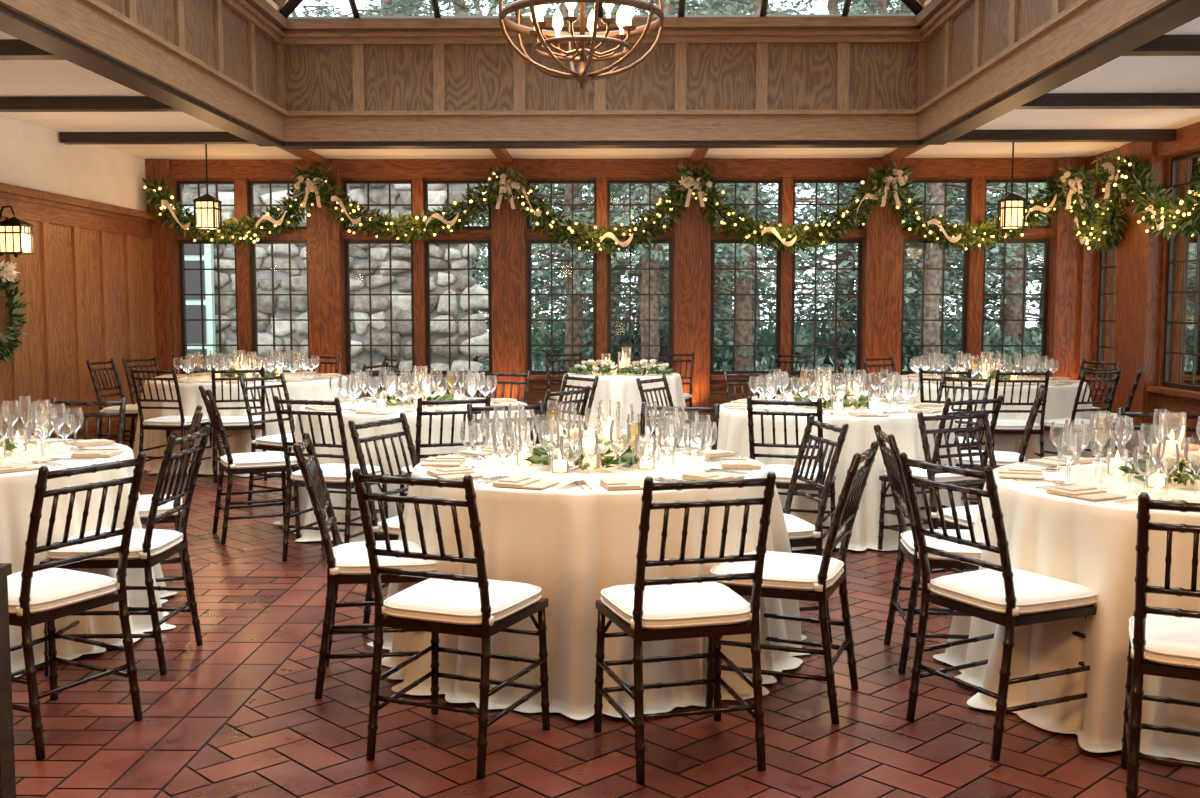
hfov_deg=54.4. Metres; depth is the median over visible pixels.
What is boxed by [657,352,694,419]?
chair
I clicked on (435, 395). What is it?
flower centerpiece
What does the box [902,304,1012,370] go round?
shrub
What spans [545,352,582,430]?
chair
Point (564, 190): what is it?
pine tree
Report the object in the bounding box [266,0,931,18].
skylight
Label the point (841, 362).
chair
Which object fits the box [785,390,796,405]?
votive candles
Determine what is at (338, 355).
chair
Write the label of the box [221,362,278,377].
flower centerpiece
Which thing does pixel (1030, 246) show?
pine tree
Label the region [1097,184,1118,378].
window
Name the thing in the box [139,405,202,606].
chair
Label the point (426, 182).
window
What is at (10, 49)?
trim
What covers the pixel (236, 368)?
votive candles
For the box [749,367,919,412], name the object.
glassware
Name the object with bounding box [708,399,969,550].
tablecloth
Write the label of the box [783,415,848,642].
chair
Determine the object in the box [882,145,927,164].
trim
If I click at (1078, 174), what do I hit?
bow
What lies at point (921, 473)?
chair
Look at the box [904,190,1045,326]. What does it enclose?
pine tree
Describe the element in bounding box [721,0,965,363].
pine tree
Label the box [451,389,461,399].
votive candles
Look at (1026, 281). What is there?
pine tree
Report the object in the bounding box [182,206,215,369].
door
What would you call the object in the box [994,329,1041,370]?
shrub
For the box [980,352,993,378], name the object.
votive candles
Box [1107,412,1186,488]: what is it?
votive candles
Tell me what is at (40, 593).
chair
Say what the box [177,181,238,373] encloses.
window
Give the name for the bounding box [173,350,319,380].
glassware
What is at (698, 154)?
trim
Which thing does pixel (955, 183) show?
pine tree
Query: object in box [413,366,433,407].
votive candles
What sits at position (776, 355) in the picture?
chair
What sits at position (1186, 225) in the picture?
evergreen garland
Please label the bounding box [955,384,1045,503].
chair
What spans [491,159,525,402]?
column
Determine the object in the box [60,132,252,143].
ceiling beam
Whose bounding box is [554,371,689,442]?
table
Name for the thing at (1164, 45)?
ceiling beam
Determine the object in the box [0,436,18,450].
flower centerpiece
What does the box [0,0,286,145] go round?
curb
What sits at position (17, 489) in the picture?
tablecloth
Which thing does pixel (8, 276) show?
wreath
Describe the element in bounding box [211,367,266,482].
chair
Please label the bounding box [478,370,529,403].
chair
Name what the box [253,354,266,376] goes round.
votive candles
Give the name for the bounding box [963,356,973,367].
votive candles
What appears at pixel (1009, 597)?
chair
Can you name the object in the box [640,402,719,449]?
chair
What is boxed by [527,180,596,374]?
window
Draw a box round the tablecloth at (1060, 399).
[875,375,1099,461]
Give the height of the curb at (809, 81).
1.180 m
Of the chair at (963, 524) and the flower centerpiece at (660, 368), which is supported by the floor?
the chair at (963, 524)
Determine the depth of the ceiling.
10.72 m
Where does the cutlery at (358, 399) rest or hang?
on the tablecloth at (337, 500)
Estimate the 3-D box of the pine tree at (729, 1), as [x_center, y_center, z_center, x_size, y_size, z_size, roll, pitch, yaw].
[3.754,-9.166,38.716,7.246,16.169,7.283,-1,5,-13]
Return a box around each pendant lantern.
[193,144,221,231]
[997,142,1025,230]
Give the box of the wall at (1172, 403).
[1092,148,1199,445]
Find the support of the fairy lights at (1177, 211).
attached to the evergreen garland
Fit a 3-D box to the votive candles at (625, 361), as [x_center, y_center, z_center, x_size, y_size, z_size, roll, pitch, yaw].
[0.188,-0.376,11.332,0.624,0.248,0.550,-2,5,-28]
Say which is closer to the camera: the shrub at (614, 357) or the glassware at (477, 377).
the glassware at (477, 377)
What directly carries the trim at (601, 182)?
attached to the wall at (717, 396)
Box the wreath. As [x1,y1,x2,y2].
[0,259,28,362]
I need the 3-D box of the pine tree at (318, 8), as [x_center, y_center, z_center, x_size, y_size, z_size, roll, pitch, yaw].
[-10.384,-8.351,40.170,6.315,14.987,6.581,4,6,38]
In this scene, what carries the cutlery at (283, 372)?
on the tablecloth at (239, 441)
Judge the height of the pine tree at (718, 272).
12.404 m
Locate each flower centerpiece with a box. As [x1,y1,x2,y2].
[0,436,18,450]
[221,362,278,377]
[371,383,454,406]
[524,428,655,470]
[568,360,624,375]
[620,359,675,374]
[792,384,875,408]
[950,363,1011,379]
[1116,442,1199,485]
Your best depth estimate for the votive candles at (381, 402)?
7.53 m
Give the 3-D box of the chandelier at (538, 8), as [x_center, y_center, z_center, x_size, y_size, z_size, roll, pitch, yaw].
[-0.112,-3.397,7.258,1.029,2.892,1.029,-4,6,-40]
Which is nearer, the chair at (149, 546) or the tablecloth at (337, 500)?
the chair at (149, 546)
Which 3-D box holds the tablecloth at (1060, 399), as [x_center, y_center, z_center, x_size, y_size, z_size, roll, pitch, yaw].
[3.344,0.219,10.295,2.112,0.765,2.080,0,5,1]
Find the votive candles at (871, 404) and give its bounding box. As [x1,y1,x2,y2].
[868,393,879,408]
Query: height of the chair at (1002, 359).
0.930 m
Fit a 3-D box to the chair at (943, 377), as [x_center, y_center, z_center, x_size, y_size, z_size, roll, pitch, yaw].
[2.415,0.303,8.207,0.537,0.930,0.452,-4,6,-38]
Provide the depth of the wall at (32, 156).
11.53 m
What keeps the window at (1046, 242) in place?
in the wall at (717, 396)
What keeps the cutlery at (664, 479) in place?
on the tablecloth at (575, 543)
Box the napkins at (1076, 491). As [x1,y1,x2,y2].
[997,456,1142,500]
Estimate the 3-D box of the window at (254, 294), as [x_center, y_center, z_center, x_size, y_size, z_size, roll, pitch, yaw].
[-3.726,-1.413,13.647,0.700,2.250,0.060,0,5,1]
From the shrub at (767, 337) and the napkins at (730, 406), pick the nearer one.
the napkins at (730, 406)
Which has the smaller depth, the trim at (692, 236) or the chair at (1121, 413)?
the chair at (1121, 413)
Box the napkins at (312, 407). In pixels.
[305,395,517,413]
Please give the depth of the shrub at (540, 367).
18.30 m
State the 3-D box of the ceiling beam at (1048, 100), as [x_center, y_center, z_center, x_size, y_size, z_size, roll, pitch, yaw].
[4.403,-2.380,9.318,2.280,0.100,0.140,0,5,1]
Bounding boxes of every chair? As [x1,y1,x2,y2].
[7,452,145,759]
[40,425,210,675]
[47,397,125,443]
[86,358,138,446]
[122,356,160,448]
[130,367,211,462]
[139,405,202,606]
[172,354,212,374]
[199,385,300,543]
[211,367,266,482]
[239,373,294,504]
[273,396,387,560]
[293,432,436,698]
[301,354,339,372]
[348,413,417,634]
[352,467,549,778]
[357,362,388,398]
[369,370,422,396]
[375,356,400,395]
[400,395,490,512]
[467,401,546,449]
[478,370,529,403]
[534,386,590,445]
[536,373,598,440]
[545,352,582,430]
[594,471,775,783]
[636,375,708,449]
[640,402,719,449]
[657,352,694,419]
[705,441,878,724]
[723,371,775,402]
[747,396,835,551]
[752,353,808,398]
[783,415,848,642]
[834,371,889,397]
[835,359,850,389]
[862,356,896,396]
[874,424,981,673]
[877,395,1002,551]
[899,452,1096,760]
[917,409,996,573]
[919,368,977,437]
[936,374,991,487]
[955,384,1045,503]
[965,356,1006,371]
[989,370,1049,458]
[1044,368,1121,456]
[1077,359,1118,445]
[1090,364,1144,457]
[1116,407,1199,456]
[1121,492,1199,797]
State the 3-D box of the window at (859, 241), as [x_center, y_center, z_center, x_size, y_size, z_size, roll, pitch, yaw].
[2.623,-1.404,13.539,0.820,2.250,0.060,0,5,1]
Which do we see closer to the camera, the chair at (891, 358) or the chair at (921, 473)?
the chair at (921, 473)
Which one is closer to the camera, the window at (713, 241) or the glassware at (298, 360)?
the glassware at (298, 360)
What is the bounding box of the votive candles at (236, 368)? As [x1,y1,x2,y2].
[233,350,252,377]
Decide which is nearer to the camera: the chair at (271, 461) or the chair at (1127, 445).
the chair at (271, 461)
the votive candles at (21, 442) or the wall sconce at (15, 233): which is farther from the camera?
the wall sconce at (15, 233)
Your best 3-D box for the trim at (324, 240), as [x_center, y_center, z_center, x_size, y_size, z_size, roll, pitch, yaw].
[-3.178,-1.202,13.519,0.400,3.090,0.170,0,5,1]
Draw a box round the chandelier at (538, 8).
[499,0,663,88]
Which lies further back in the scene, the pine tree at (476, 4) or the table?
the pine tree at (476, 4)
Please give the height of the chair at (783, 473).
0.930 m
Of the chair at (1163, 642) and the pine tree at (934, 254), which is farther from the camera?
the pine tree at (934, 254)
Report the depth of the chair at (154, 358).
11.23 m
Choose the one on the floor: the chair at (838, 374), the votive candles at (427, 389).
the chair at (838, 374)
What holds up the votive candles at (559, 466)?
on the tablecloth at (575, 543)
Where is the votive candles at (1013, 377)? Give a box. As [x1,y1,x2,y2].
[1010,369,1017,379]
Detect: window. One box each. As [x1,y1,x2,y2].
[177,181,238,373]
[249,181,309,371]
[343,180,414,374]
[424,180,491,374]
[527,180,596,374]
[607,180,672,367]
[710,180,781,374]
[791,180,863,374]
[900,179,969,374]
[981,179,1051,371]
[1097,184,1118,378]
[1163,150,1199,391]
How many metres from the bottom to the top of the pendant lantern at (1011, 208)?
0.943 m
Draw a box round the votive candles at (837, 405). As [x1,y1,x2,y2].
[816,367,860,409]
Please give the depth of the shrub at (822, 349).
24.02 m
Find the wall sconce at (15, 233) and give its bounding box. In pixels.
[0,205,34,257]
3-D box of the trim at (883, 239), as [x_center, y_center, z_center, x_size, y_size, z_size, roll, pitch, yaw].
[3.251,-1.193,13.409,0.440,3.090,0.170,0,5,1]
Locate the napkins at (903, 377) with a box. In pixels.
[891,374,1079,385]
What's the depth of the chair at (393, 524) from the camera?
5.05 m
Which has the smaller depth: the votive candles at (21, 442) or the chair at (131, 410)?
the votive candles at (21, 442)
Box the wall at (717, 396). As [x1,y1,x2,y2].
[175,177,1053,415]
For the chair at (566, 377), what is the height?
0.930 m
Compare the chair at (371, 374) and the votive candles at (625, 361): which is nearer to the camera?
the chair at (371, 374)
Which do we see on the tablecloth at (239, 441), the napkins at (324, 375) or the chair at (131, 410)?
the napkins at (324, 375)
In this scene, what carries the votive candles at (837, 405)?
on the tablecloth at (733, 431)
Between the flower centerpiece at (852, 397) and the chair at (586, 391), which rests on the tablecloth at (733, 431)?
the flower centerpiece at (852, 397)
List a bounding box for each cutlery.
[29,438,119,465]
[166,372,339,382]
[326,397,515,413]
[427,446,752,488]
[730,398,942,415]
[909,374,1073,385]
[1007,457,1186,503]
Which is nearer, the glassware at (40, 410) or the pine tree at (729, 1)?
the glassware at (40, 410)
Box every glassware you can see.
[0,396,83,461]
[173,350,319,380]
[329,366,496,410]
[460,400,716,480]
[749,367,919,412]
[909,351,1058,383]
[1050,409,1199,498]
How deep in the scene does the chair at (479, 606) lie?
3.60 m
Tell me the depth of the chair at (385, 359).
11.32 m
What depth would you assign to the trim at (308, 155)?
12.64 m
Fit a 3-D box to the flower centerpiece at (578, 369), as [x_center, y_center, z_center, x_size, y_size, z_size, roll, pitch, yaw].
[-0.036,-0.305,11.165,0.557,0.149,0.544,3,5,34]
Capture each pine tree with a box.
[291,0,344,15]
[328,0,488,329]
[358,0,487,312]
[372,0,590,370]
[394,0,487,285]
[426,0,535,357]
[459,0,666,370]
[472,0,833,362]
[473,0,590,370]
[476,10,637,337]
[482,0,668,339]
[483,0,813,370]
[486,3,720,334]
[581,0,925,370]
[590,0,829,338]
[592,0,777,330]
[620,1,817,330]
[621,0,731,332]
[662,0,833,322]
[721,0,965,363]
[757,0,1000,364]
[759,0,910,337]
[759,0,993,348]
[795,0,1046,370]
[819,0,1041,332]
[826,0,997,325]
[903,13,1046,343]
[904,183,1042,311]
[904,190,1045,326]
[906,183,1042,334]
[912,192,1045,332]
[944,190,1045,329]
[997,215,1045,341]
[1010,243,1042,296]
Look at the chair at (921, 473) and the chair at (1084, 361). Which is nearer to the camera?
the chair at (921, 473)
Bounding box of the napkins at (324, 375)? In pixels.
[152,371,340,382]
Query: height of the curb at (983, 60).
1.180 m
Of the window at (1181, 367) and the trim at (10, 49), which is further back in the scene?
the window at (1181, 367)
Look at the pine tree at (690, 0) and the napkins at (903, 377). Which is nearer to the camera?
the napkins at (903, 377)
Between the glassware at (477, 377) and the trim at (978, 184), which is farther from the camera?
the trim at (978, 184)
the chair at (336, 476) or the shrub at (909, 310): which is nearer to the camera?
the chair at (336, 476)
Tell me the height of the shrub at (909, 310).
3.326 m
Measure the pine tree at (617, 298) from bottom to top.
15.207 m
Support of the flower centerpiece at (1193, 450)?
on the tablecloth at (1090, 544)
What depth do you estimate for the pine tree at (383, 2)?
27.41 m
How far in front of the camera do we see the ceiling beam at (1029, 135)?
11.14 m
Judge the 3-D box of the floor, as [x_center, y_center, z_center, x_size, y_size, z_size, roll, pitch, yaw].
[0.069,1.073,5.601,11.250,0.200,16.600,0,5,1]
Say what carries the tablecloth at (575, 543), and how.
on the floor
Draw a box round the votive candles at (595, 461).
[578,401,619,468]
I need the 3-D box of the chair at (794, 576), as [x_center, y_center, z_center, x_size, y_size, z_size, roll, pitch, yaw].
[0.690,0.620,4.178,0.537,0.930,0.452,2,5,22]
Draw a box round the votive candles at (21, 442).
[0,428,26,458]
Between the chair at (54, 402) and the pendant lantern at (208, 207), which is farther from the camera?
the pendant lantern at (208, 207)
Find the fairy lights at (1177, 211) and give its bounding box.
[1176,210,1190,215]
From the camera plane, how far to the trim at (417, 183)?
13.52 m
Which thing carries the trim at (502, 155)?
attached to the wall at (717, 396)
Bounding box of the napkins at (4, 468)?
[0,435,123,472]
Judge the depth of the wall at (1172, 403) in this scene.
11.57 m
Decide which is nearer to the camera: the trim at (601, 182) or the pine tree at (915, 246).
the trim at (601, 182)
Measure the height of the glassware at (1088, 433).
0.233 m
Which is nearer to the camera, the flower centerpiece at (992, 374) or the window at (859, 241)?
the flower centerpiece at (992, 374)
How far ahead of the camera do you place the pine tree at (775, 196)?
33.18 m
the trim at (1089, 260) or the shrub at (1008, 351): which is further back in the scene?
the shrub at (1008, 351)
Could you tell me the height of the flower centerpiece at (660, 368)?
0.156 m
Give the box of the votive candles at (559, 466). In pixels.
[550,416,570,473]
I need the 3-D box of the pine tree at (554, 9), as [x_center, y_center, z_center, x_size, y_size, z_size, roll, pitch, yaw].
[0.254,-7.399,28.185,6.527,14.863,6.263,-1,5,-13]
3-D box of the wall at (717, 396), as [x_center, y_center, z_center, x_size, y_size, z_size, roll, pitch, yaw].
[0.209,-1.217,13.645,11.250,3.100,0.200,0,5,1]
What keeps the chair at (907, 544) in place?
on the floor
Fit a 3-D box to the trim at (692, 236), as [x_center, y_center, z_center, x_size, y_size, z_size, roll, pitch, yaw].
[1.061,-1.196,13.446,0.440,3.090,0.170,0,5,1]
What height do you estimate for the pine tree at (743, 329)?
13.498 m
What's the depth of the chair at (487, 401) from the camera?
6.36 m
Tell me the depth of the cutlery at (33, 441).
5.24 m
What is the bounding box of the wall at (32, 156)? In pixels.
[0,114,146,211]
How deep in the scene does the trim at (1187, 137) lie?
11.12 m
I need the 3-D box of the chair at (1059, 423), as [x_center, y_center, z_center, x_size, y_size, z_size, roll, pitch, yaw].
[3.842,0.206,9.427,0.452,0.930,0.537,-2,5,-24]
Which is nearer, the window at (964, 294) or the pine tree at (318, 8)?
the window at (964, 294)
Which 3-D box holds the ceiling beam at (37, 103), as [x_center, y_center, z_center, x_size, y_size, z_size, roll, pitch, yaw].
[-4.296,-2.392,9.466,1.940,0.100,0.140,0,5,1]
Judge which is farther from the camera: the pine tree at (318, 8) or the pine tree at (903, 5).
the pine tree at (318, 8)
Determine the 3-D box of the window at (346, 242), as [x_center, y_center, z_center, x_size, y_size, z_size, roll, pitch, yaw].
[-2.566,-1.411,13.627,0.820,2.250,0.060,0,5,1]
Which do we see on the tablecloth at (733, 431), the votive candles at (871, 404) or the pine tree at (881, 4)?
the votive candles at (871, 404)
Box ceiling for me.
[0,17,1199,159]
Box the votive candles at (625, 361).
[590,347,649,374]
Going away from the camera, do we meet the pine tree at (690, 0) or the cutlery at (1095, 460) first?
the cutlery at (1095, 460)
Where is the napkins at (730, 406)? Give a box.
[723,396,942,416]
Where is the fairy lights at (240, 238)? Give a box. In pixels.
[239,231,258,242]
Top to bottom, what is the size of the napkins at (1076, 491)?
0.017 m
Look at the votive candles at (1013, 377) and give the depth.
10.15 m
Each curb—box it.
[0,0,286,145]
[280,16,921,148]
[915,0,1199,144]
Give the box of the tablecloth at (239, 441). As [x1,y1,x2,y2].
[133,372,352,476]
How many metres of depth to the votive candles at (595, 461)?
4.67 m
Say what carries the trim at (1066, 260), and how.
attached to the wall at (717, 396)
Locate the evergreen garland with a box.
[142,153,1199,255]
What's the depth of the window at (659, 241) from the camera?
13.55 m
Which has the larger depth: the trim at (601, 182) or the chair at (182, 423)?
the trim at (601, 182)
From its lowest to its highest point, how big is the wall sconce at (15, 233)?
0.449 m
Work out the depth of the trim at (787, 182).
13.45 m
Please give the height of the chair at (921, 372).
0.930 m
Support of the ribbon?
attached to the evergreen garland
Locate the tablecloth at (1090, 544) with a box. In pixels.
[933,457,1199,761]
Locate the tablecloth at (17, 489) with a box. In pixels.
[0,438,177,676]
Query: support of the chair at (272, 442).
on the floor
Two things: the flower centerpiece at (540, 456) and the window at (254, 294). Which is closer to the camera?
the flower centerpiece at (540, 456)
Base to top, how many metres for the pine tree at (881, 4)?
11.960 m
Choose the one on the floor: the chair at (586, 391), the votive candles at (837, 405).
the chair at (586, 391)
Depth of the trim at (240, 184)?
13.55 m
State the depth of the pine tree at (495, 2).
28.06 m
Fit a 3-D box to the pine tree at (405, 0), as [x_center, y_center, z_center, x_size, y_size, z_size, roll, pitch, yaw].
[-5.468,-6.510,32.845,5.346,12.173,5.130,0,5,0]
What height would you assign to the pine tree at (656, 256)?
13.498 m
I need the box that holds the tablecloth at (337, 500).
[274,397,535,542]
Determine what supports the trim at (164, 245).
attached to the wall at (717, 396)
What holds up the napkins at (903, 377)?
on the tablecloth at (1060, 399)
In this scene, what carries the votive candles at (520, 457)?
on the tablecloth at (575, 543)
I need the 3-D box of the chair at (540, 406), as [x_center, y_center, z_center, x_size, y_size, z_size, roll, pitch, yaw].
[-0.393,0.496,5.755,0.452,0.930,0.537,-2,5,-21]
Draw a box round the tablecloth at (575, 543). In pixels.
[367,446,806,719]
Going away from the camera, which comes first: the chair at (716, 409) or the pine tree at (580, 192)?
the chair at (716, 409)
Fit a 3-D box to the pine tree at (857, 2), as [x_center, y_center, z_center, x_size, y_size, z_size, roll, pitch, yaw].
[7.994,-7.090,37.635,5.583,12.713,5.357,0,5,-5]
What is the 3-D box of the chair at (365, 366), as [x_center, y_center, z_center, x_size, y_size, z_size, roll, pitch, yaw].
[-2.179,0.143,10.233,0.537,0.930,0.452,2,5,19]
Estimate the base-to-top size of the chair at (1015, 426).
0.930 m
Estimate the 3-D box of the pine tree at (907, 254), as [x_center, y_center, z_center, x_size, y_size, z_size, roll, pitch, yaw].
[10.572,-7.995,38.958,6.158,13.742,6.190,-1,5,-17]
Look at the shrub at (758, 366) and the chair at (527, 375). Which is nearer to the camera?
the chair at (527, 375)
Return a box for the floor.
[12,428,1199,797]
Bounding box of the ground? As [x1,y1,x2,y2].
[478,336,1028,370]
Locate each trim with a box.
[0,39,64,59]
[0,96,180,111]
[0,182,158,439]
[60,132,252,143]
[146,160,179,376]
[171,158,1057,427]
[234,178,251,362]
[276,146,326,165]
[306,159,344,374]
[412,178,425,374]
[490,149,512,164]
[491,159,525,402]
[597,178,606,369]
[674,159,710,428]
[690,148,708,164]
[780,177,792,374]
[862,158,904,396]
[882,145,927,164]
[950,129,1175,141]
[967,177,985,373]
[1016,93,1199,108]
[1048,158,1084,379]
[1078,157,1098,400]
[1086,122,1199,398]
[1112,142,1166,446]
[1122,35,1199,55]
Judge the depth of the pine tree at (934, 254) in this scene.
19.86 m
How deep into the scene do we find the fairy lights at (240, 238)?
13.15 m
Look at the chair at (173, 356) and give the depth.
11.85 m
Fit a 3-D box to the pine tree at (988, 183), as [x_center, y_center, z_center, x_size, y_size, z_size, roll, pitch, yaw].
[10.573,-8.080,31.851,5.392,14.641,6.681,-1,5,-8]
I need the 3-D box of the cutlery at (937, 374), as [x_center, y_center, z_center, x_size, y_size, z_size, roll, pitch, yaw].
[3.372,-0.171,10.312,1.608,0.004,1.559,-3,6,-36]
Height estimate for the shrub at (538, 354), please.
3.312 m
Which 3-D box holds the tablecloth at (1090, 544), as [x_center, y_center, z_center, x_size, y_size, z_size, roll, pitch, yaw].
[2.233,0.688,4.350,1.851,0.765,1.829,0,5,1]
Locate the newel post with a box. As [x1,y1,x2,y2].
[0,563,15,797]
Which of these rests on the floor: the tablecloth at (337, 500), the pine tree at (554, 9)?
the tablecloth at (337, 500)
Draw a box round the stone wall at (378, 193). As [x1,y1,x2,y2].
[182,184,488,370]
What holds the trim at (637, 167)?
attached to the wall at (717, 396)
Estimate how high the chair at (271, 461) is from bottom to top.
0.930 m
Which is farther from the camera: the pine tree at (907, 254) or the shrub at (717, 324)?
the pine tree at (907, 254)
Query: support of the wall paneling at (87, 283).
attached to the wall at (32, 156)
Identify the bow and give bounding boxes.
[290,147,1138,202]
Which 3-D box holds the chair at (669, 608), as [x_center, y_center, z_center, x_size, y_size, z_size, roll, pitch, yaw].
[0.259,0.660,3.670,0.452,0.930,0.537,-1,5,-15]
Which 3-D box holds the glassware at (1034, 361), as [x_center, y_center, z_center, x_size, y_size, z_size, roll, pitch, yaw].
[3.376,-0.287,10.301,1.274,0.233,1.234,-3,6,-36]
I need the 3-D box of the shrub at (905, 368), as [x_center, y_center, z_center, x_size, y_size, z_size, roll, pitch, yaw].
[4.759,0.289,17.185,1.949,1.765,1.529,-2,5,-27]
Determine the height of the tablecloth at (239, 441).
0.765 m
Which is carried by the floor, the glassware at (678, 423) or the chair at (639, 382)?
the chair at (639, 382)
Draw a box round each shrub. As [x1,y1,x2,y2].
[532,301,639,370]
[532,361,561,370]
[561,310,667,369]
[662,318,767,370]
[714,308,825,370]
[746,355,820,370]
[796,312,855,369]
[816,354,903,370]
[823,304,959,370]
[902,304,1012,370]
[902,362,950,370]
[993,360,1038,370]
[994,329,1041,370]
[1020,322,1041,349]
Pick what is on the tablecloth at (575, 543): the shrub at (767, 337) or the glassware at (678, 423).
the glassware at (678, 423)
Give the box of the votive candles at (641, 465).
[637,435,659,469]
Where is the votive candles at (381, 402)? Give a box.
[376,376,400,406]
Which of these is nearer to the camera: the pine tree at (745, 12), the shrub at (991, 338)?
the shrub at (991, 338)
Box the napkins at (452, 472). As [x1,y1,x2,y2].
[421,443,760,489]
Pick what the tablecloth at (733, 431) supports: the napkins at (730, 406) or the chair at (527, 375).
the napkins at (730, 406)
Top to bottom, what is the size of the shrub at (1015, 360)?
1.738 m
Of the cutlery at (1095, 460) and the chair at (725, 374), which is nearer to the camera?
the cutlery at (1095, 460)
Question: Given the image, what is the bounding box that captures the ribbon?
[161,166,1163,246]
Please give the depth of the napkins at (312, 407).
7.33 m
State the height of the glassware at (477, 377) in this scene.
0.233 m
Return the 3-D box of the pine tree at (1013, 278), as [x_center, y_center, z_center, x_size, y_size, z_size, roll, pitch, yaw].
[9.073,-7.598,25.247,6.772,15.035,6.738,2,5,19]
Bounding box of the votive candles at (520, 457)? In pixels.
[516,440,533,465]
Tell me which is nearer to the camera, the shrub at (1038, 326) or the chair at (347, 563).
the chair at (347, 563)
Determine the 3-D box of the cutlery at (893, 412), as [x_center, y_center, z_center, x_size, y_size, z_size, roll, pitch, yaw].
[1.505,0.047,7.548,1.391,0.004,1.377,-4,6,-41]
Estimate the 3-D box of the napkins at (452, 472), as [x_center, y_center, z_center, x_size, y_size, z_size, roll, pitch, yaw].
[-0.037,0.258,4.789,1.379,0.017,1.376,0,5,1]

